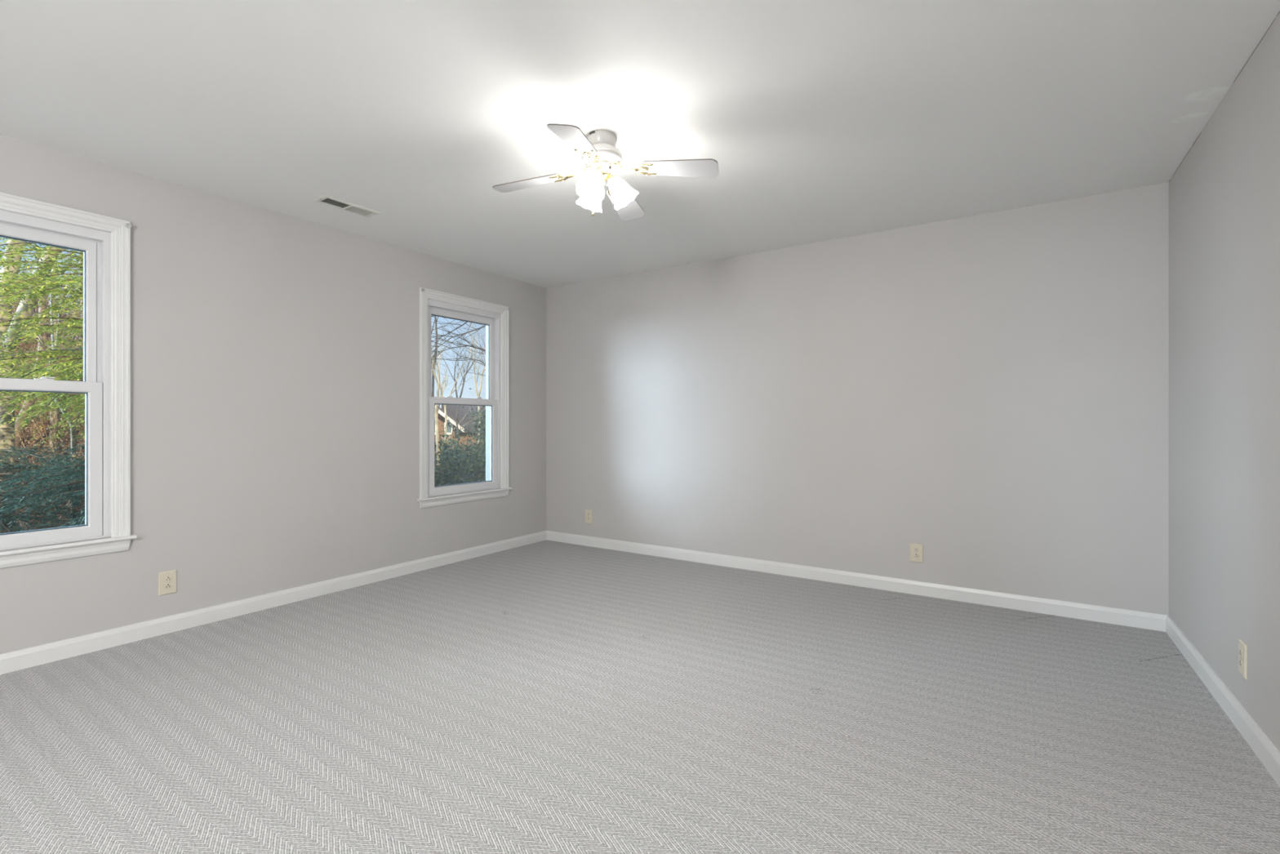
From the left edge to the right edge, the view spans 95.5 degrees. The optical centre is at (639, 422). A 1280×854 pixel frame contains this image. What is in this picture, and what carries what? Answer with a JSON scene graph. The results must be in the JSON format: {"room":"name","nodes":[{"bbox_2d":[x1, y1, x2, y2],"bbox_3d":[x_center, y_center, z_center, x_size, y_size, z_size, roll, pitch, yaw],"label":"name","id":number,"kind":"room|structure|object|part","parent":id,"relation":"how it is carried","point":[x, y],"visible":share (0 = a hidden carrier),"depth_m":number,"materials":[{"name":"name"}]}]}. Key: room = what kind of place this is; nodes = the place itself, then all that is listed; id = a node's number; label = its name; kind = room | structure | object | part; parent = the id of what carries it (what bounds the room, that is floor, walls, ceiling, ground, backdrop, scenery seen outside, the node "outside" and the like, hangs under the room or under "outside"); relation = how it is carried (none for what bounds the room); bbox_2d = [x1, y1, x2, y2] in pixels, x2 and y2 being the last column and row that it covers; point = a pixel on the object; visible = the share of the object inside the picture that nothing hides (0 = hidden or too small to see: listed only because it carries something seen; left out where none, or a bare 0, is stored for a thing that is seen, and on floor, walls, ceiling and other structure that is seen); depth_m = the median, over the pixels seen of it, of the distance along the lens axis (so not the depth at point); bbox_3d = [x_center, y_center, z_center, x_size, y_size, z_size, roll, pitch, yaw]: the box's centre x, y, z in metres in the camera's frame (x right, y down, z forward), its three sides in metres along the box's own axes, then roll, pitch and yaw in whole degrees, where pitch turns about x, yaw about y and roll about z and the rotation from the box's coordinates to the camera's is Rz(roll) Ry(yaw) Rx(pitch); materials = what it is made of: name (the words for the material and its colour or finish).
{"room":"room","nodes":[
{"label":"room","id":0,"kind":"room"},
{"bbox_2d":[0,133,546,653],"bbox_3d":[-2.887,-0.035,2.780,0.160,2.540,6.957,0,0,33],"label":"wall","id":1,"kind":"structure","parent":0,"point":[275,356],"depth_m":3.53,"materials":[{"name":"paint"}]},
{"bbox_2d":[0,191,137,568],"bbox_3d":[-2.940,-0.189,2.657,0.186,1.697,0.953,0,0,33],"label":"window","id":2,"kind":"structure","parent":1,"relation":"in","point":[104,241],"depth_m":2.92,"materials":[{"name":"paint"}]},
{"bbox_3d":[-2.951,-0.536,2.664,0.032,0.759,0.686,0,0,33],"label":"sash","id":3,"kind":"part","parent":2,"relation":"part of","materials":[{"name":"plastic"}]},
{"bbox_3d":[-2.920,0.183,2.644,0.034,0.772,0.713,0,0,33],"label":"sash","id":4,"kind":"part","parent":2,"relation":"part of","materials":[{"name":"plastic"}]},
{"bbox_2d":[124,222,131,228],"bbox_3d":[-2.624,-1.011,2.982,0.016,0.025,0.025,0,0,33],"label":"curtain bracket","id":5,"kind":"object","parent":2,"relation":"attached to","point":[128,225],"visible":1,"depth_m":2.98,"materials":[{"name":"grey plastic"}]},
{"bbox_2d":[158,569,177,595],"bbox_3d":[-2.550,0.864,3.139,0.009,0.123,0.080,0,0,33],"label":"wall outlet","id":6,"kind":"object","parent":1,"relation":"attached to","point":[167,580],"visible":1,"depth_m":3.13,"materials":[{"name":"beige plastic"}]},
{"bbox_2d":[164,582,172,589],"bbox_3d":[-2.547,0.883,3.137,0.003,0.028,0.034,0,0,33],"label":"receptacle","id":7,"kind":"object","parent":6,"relation":"attached to","point":[166,585],"depth_m":3.14,"materials":[{"name":"grey plastic"}]},
{"bbox_2d":[164,576,172,582],"bbox_3d":[-2.547,0.845,3.137,0.003,0.028,0.034,0,0,33],"label":"receptacle","id":8,"kind":"object","parent":6,"relation":"attached to","point":[166,579],"depth_m":3.14,"materials":[{"name":"grey plastic"}]},
{"bbox_2d":[0,530,546,674],"bbox_3d":[-2.776,1.091,2.791,0.014,0.089,6.817,0,0,33],"label":"baseboard","id":9,"kind":"structure","parent":1,"relation":"attached to","point":[21,659],"depth_m":3.35,"materials":[{"name":"paint"}]},
{"bbox_2d":[417,287,511,508],"bbox_3d":[-1.488,-0.189,4.868,0.186,1.697,0.953,0,0,33],"label":"window","id":10,"kind":"structure","parent":1,"relation":"in","point":[495,317],"depth_m":4.94,"materials":[{"name":"paint"}]},
{"bbox_3d":[-1.499,-0.536,4.875,0.032,0.759,0.686,0,0,33],"label":"sash","id":11,"kind":"part","parent":10,"relation":"part of","materials":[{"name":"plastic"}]},
{"bbox_3d":[-1.468,0.183,4.854,0.034,0.772,0.713,0,0,33],"label":"sash","id":12,"kind":"part","parent":10,"relation":"part of","materials":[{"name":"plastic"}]},
{"bbox_3d":[-1.484,-0.200,4.865,0.082,1.564,0.793,0,0,33],"label":"frame","id":13,"kind":"part","parent":10,"relation":"part of","materials":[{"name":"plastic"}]},
{"bbox_2d":[0,539,1279,853],"bbox_3d":[-0.857,1.195,1.530,4.644,0.120,6.857,0,0,33],"label":"floor","id":14,"kind":"structure","parent":0,"point":[546,696],"depth_m":2.16,"materials":[{"name":"carpet"}]},
{"bbox_2d":[0,0,1279,288],"bbox_3d":[-0.857,-1.355,1.530,4.924,0.100,7.137,0,0,33],"label":"ceiling","id":15,"kind":"structure","parent":0,"point":[820,120],"depth_m":2.40,"materials":[{"name":"paint"}]},
{"bbox_2d":[312,194,380,217],"bbox_3d":[-1.765,-1.297,3.506,0.140,0.016,0.344,0,0,33],"label":"ceiling vent","id":16,"kind":"object","parent":15,"relation":"in","point":[326,199],"visible":1,"depth_m":3.49,"materials":[{"name":"white metal"}]},
{"bbox_2d":[492,123,718,220],"bbox_3d":[-0.172,-1.124,2.662,0.834,0.360,0.791,0,0,-30],"label":"ceiling fan","id":17,"kind":"object","parent":15,"relation":"hanging from","point":[598,152],"visible":1,"depth_m":2.61,"materials":[{"name":"metal"}]},
{"bbox_3d":[-0.521,-1.128,2.743,0.339,0.054,0.131,0,0,13],"label":"blade","id":18,"kind":"part","parent":17,"relation":"part of","materials":[{"name":"laminate"}]},
{"bbox_3d":[-0.262,-1.130,2.326,0.131,0.051,0.304,0,0,14],"label":"blade","id":19,"kind":"part","parent":17,"relation":"part of","materials":[{"name":"laminate"}]},
{"bbox_3d":[-0.230,-1.053,2.739,0.135,0.145,0.127,0,0,33],"label":"lamp shade","id":20,"kind":"part","parent":17,"relation":"part of","materials":[{"name":"white glass"}]},
{"bbox_3d":[-0.210,-1.053,2.564,0.130,0.145,0.137,0,0,33],"label":"lamp shade","id":21,"kind":"part","parent":17,"relation":"part of","materials":[{"name":"white glass"}]},
{"bbox_3d":[-0.203,-1.077,2.587,0.046,0.071,0.059,0,0,33],"label":"bulb","id":22,"kind":"part","parent":17,"relation":"part of","materials":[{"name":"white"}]},
{"bbox_3d":[-0.124,-1.111,2.665,0.064,0.047,0.065,0,0,33],"label":"lamp arm","id":23,"kind":"part","parent":17,"relation":"part of","materials":[{"name":"gold metal"}]},
{"bbox_3d":[-0.068,-1.053,2.670,0.132,0.145,0.127,0,0,33],"label":"lamp shade","id":24,"kind":"part","parent":17,"relation":"part of","materials":[{"name":"white glass"}]},
{"bbox_3d":[-0.074,-1.128,3.000,0.131,0.054,0.339,0,0,15],"label":"blade","id":25,"kind":"part","parent":17,"relation":"part of","materials":[{"name":"laminate"}]},
{"bbox_3d":[0.177,-1.128,2.579,0.339,0.054,0.131,0,0,11],"label":"blade","id":26,"kind":"part","parent":17,"relation":"part of","materials":[{"name":"laminate"}]},
{"bbox_2d":[1168,11,1279,181],"bbox_3d":[2.352,-1.304,2.347,0.001,0.002,1.907,0,0,33],"label":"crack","id":27,"kind":"structure","parent":15,"relation":"attached to","point":[1279,11],"depth_m":2.11,"materials":[{"name":"grey paint"}]},
{"bbox_2d":[546,182,1168,614],"bbox_3d":[1.044,-0.035,4.443,4.904,2.540,0.140,0,0,33],"label":"wall","id":28,"kind":"structure","parent":0,"point":[988,393],"depth_m":3.90,"materials":[{"name":"paint"}]},
{"bbox_2d":[585,509,591,523],"bbox_3d":[-0.475,0.864,5.352,0.080,0.123,0.009,0,0,33],"label":"wall outlet","id":29,"kind":"object","parent":28,"relation":"attached to","point":[588,512],"visible":1,"depth_m":5.35,"materials":[{"name":"beige plastic"}]},
{"bbox_2d":[546,530,1168,631],"bbox_3d":[0.977,1.091,4.395,4.526,0.089,0.014,0,0,33],"label":"baseboard","id":30,"kind":"structure","parent":28,"relation":"attached to","point":[1154,621],"depth_m":3.89,"materials":[{"name":"paint"}]},
{"bbox_2d":[910,542,923,562],"bbox_3d":[1.826,0.861,3.840,0.080,0.123,0.009,0,0,33],"label":"wall outlet","id":31,"kind":"object","parent":28,"relation":"attached to","point":[916,549],"visible":1,"depth_m":3.84,"materials":[{"name":"beige plastic"}]},
{"bbox_2d":[913,553,919,558],"bbox_3d":[1.825,0.880,3.838,0.034,0.028,0.003,0,0,33],"label":"receptacle","id":32,"kind":"object","parent":31,"relation":"attached to","point":[915,555],"depth_m":3.84,"materials":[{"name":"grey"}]},
{"bbox_2d":[913,547,919,552],"bbox_3d":[1.825,0.841,3.838,0.034,0.028,0.003,0,0,33],"label":"receptacle","id":33,"kind":"object","parent":31,"relation":"attached to","point":[915,549],"depth_m":3.84,"materials":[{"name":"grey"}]},
{"bbox_2d":[1168,12,1279,751],"bbox_3d":[1.054,-0.035,0.191,0.218,2.540,6.957,0,0,33],"label":"wall","id":34,"kind":"structure","parent":0,"point":[1224,194],"depth_m":2.26,"materials":[{"name":"paint"}]},
{"bbox_2d":[1165,614,1279,786],"bbox_3d":[1.028,1.091,0.292,0.014,0.089,6.818,0,0,33],"label":"baseboard","id":35,"kind":"structure","parent":34,"relation":"attached to","point":[1262,746],"depth_m":2.23,"materials":[{"name":"paint"}]},
{"bbox_2d":[1238,638,1247,679],"bbox_3d":[2.212,0.867,2.136,0.009,0.123,0.080,0,0,34],"label":"wall outlet","id":36,"kind":"object","parent":34,"relation":"attached to","point":[1242,646],"visible":1,"depth_m":2.12,"materials":[{"name":"beige plastic"}]},
{"bbox_2d":[1239,658,1242,668],"bbox_3d":[2.210,0.886,2.138,0.003,0.028,0.034,0,0,34],"label":"receptacle","id":37,"kind":"object","parent":36,"relation":"attached to","point":[1240,660],"depth_m":2.14,"materials":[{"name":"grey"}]},
{"bbox_2d":[1239,648,1242,657],"bbox_3d":[2.210,0.848,2.138,0.003,0.028,0.034,0,0,34],"label":"receptacle","id":38,"kind":"object","parent":36,"relation":"attached to","point":[1240,649],"depth_m":2.14,"materials":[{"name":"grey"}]},
{"label":"outside","id":39,"kind":"structure","parent":0,"visible":0},
{"bbox_2d":[14,332,84,530],"bbox_3d":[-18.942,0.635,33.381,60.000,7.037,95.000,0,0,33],"label":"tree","id":40,"kind":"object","parent":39,"point":[30,433],"depth_m":13.60,"materials":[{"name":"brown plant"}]},
{"bbox_2d":[0,239,61,533],"bbox_3d":[-8.648,-0.525,8.388,3.281,9.135,2.333,0,0,-13],"label":"forked tree","id":41,"kind":"object","parent":40,"relation":"on","point":[6,429],"visible":0.02,"depth_m":7.95,"materials":[{"name":"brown plant"}]},
{"bbox_2d":[0,249,78,464],"bbox_3d":[-13.140,-2.320,12.963,2.948,6.727,1.879,0,0,-6],"label":"slender tree","id":42,"kind":"object","parent":40,"relation":"on","point":[51,296],"visible":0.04,"depth_m":12.96,"materials":[{"name":"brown plant"}]},
{"bbox_2d":[0,240,83,524],"bbox_3d":[-8.363,0.621,8.016,2.838,6.734,1.930,0,0,-19],"label":"slender tree","id":43,"kind":"object","parent":40,"relation":"on","point":[73,443],"visible":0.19,"depth_m":8.48,"materials":[{"name":"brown plant"}]},
{"bbox_2d":[0,237,84,451],"bbox_3d":[-6.282,-0.324,7.343,4.964,9.002,4.571,0,0,-2],"label":"evergreen tree","id":44,"kind":"object","parent":40,"relation":"on","point":[49,278],"visible":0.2,"depth_m":6.42,"materials":[{"name":"green plant"}]},
{"bbox_2d":[0,435,84,532],"bbox_3d":[-5.852,1.213,7.193,4.300,6.003,4.296,0,0,3],"label":"bush","id":45,"kind":"object","parent":40,"relation":"on","point":[80,491],"visible":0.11,"depth_m":6.26,"materials":[{"name":"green plant"}]},
{"bbox_2d":[0,446,84,533],"bbox_3d":[-8.572,0.918,7.033,5.402,6.503,5.375,0,0,-8],"label":"bush","id":46,"kind":"object","parent":40,"relation":"on","point":[15,450],"visible":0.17,"depth_m":7.61,"materials":[{"name":"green plant"}]},
{"bbox_2d":[0,257,84,530],"bbox_3d":[-17.064,-0.846,16.507,8.002,9.107,22.184,0,0,-45],"label":"undergrowth","id":47,"kind":"object","parent":40,"relation":"on","point":[24,444],"visible":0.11,"depth_m":12.64,"materials":[{"name":"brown plant"}]},
{"bbox_2d":[12,241,77,351],"bbox_3d":[-17.862,-2.731,17.005,2.193,7.074,2.667,0,0,0],"label":"slender tree","id":48,"kind":"object","parent":40,"relation":"on","point":[37,260],"visible":0.03,"depth_m":16.95,"materials":[{"name":"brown plant"}]},
{"bbox_2d":[14,248,83,483],"bbox_3d":[-12.378,-1.556,12.038,2.468,6.124,2.810,0,0,17],"label":"slender tree","id":49,"kind":"object","parent":40,"relation":"on","point":[39,308],"visible":0.14,"depth_m":11.96,"materials":[{"name":"brown plant"}]},
{"bbox_2d":[19,251,83,381],"bbox_3d":[-14.612,-2.554,15.105,2.515,6.539,2.379,0,0,33],"label":"slender tree","id":50,"kind":"object","parent":40,"relation":"on","point":[81,314],"visible":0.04,"depth_m":14.96,"materials":[{"name":"brown plant"}]},
{"bbox_2d":[431,342,451,479],"bbox_3d":[-3.821,1.253,10.845,1.302,5.630,1.375,0,0,-8],"label":"bare tree","id":51,"kind":"object","parent":40,"relation":"on","point":[436,407],"visible":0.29,"depth_m":10.98,"materials":[{"name":"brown plant"}]},
{"bbox_2d":[431,315,454,426],"bbox_3d":[-5.166,-0.563,12.638,4.230,9.392,4.037,0,0,41],"label":"bare tree","id":52,"kind":"object","parent":40,"relation":"on","point":[436,321],"visible":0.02,"depth_m":13.08,"materials":[{"name":"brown plant"}]},
{"bbox_2d":[431,325,482,448],"bbox_3d":[-5.220,0.726,15.955,2.380,6.818,1.468,0,0,-40],"label":"bare tree","id":53,"kind":"object","parent":40,"relation":"on","point":[451,392],"visible":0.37,"depth_m":15.99,"materials":[{"name":"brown plant"}]},
{"bbox_2d":[431,334,483,453],"bbox_3d":[-5.710,0.537,17.812,2.070,6.835,2.081,0,0,33],"label":"bare tree","id":54,"kind":"object","parent":40,"relation":"on","point":[468,362],"visible":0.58,"depth_m":18.11,"materials":[{"name":"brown plant"}]},
{"bbox_2d":[434,447,479,485],"bbox_3d":[-3.482,2.178,10.682,2.778,3.627,2.417,0,0,30],"label":"bush","id":55,"kind":"object","parent":40,"relation":"on","point":[469,447],"visible":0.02,"depth_m":11.00,"materials":[{"name":"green plant"}]},
{"bbox_2d":[431,317,485,395],"bbox_3d":[-3.336,-0.183,11.343,2.813,8.530,2.479,0,0,33],"label":"tree","id":56,"kind":"object","parent":40,"relation":"on","point":[452,324],"visible":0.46,"depth_m":11.30,"materials":[{"name":"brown plant"}]},
{"bbox_2d":[434,427,485,486],"bbox_3d":[-2.828,2.030,8.986,2.615,4.131,2.909,0,0,9],"label":"bush","id":57,"kind":"object","parent":40,"relation":"on","point":[464,477],"visible":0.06,"depth_m":9.08,"materials":[{"name":"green plant"}]},
{"bbox_2d":[434,404,485,465],"bbox_3d":[-11.826,0.990,37.214,10.081,6.070,9.820,0,0,-17],"label":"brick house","id":58,"kind":"structure","parent":40,"relation":"on","point":[451,409],"depth_m":34.61,"materials":[{"name":"brown brick"}]},
{"bbox_3d":[-10.793,0.284,32.817,0.355,0.639,0.030,0,0,-17],"label":"pane","id":59,"kind":"part","parent":58,"relation":"part of","materials":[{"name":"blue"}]},
{"bbox_3d":[-12.554,-0.669,31.909,5.542,2.471,0.120,0,0,-17],"label":"rake trim","id":60,"kind":"part","parent":58,"relation":"part of","materials":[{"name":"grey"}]},
{"bbox_2d":[434,416,485,482],"bbox_3d":[-3.513,1.965,12.056,2.942,4.198,3.340,0,0,33],"label":"bush","id":61,"kind":"object","parent":40,"relation":"on","point":[450,440],"visible":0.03,"depth_m":12.18,"materials":[{"name":"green plant"}]},
{"bbox_2d":[435,388,485,486],"bbox_3d":[-3.028,1.679,10.882,2.437,4.604,2.544,0,0,-18],"label":"bush","id":62,"kind":"object","parent":40,"relation":"on","point":[482,437],"visible":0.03,"depth_m":10.67,"materials":[{"name":"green plant"}]},
{"bbox_2d":[443,323,485,454],"bbox_3d":[-4.047,0.559,15.130,1.910,6.868,1.924,0,0,33],"label":"bare tree","id":63,"kind":"object","parent":40,"relation":"on","point":[474,357],"visible":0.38,"depth_m":14.98,"materials":[{"name":"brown plant"}]}
]}

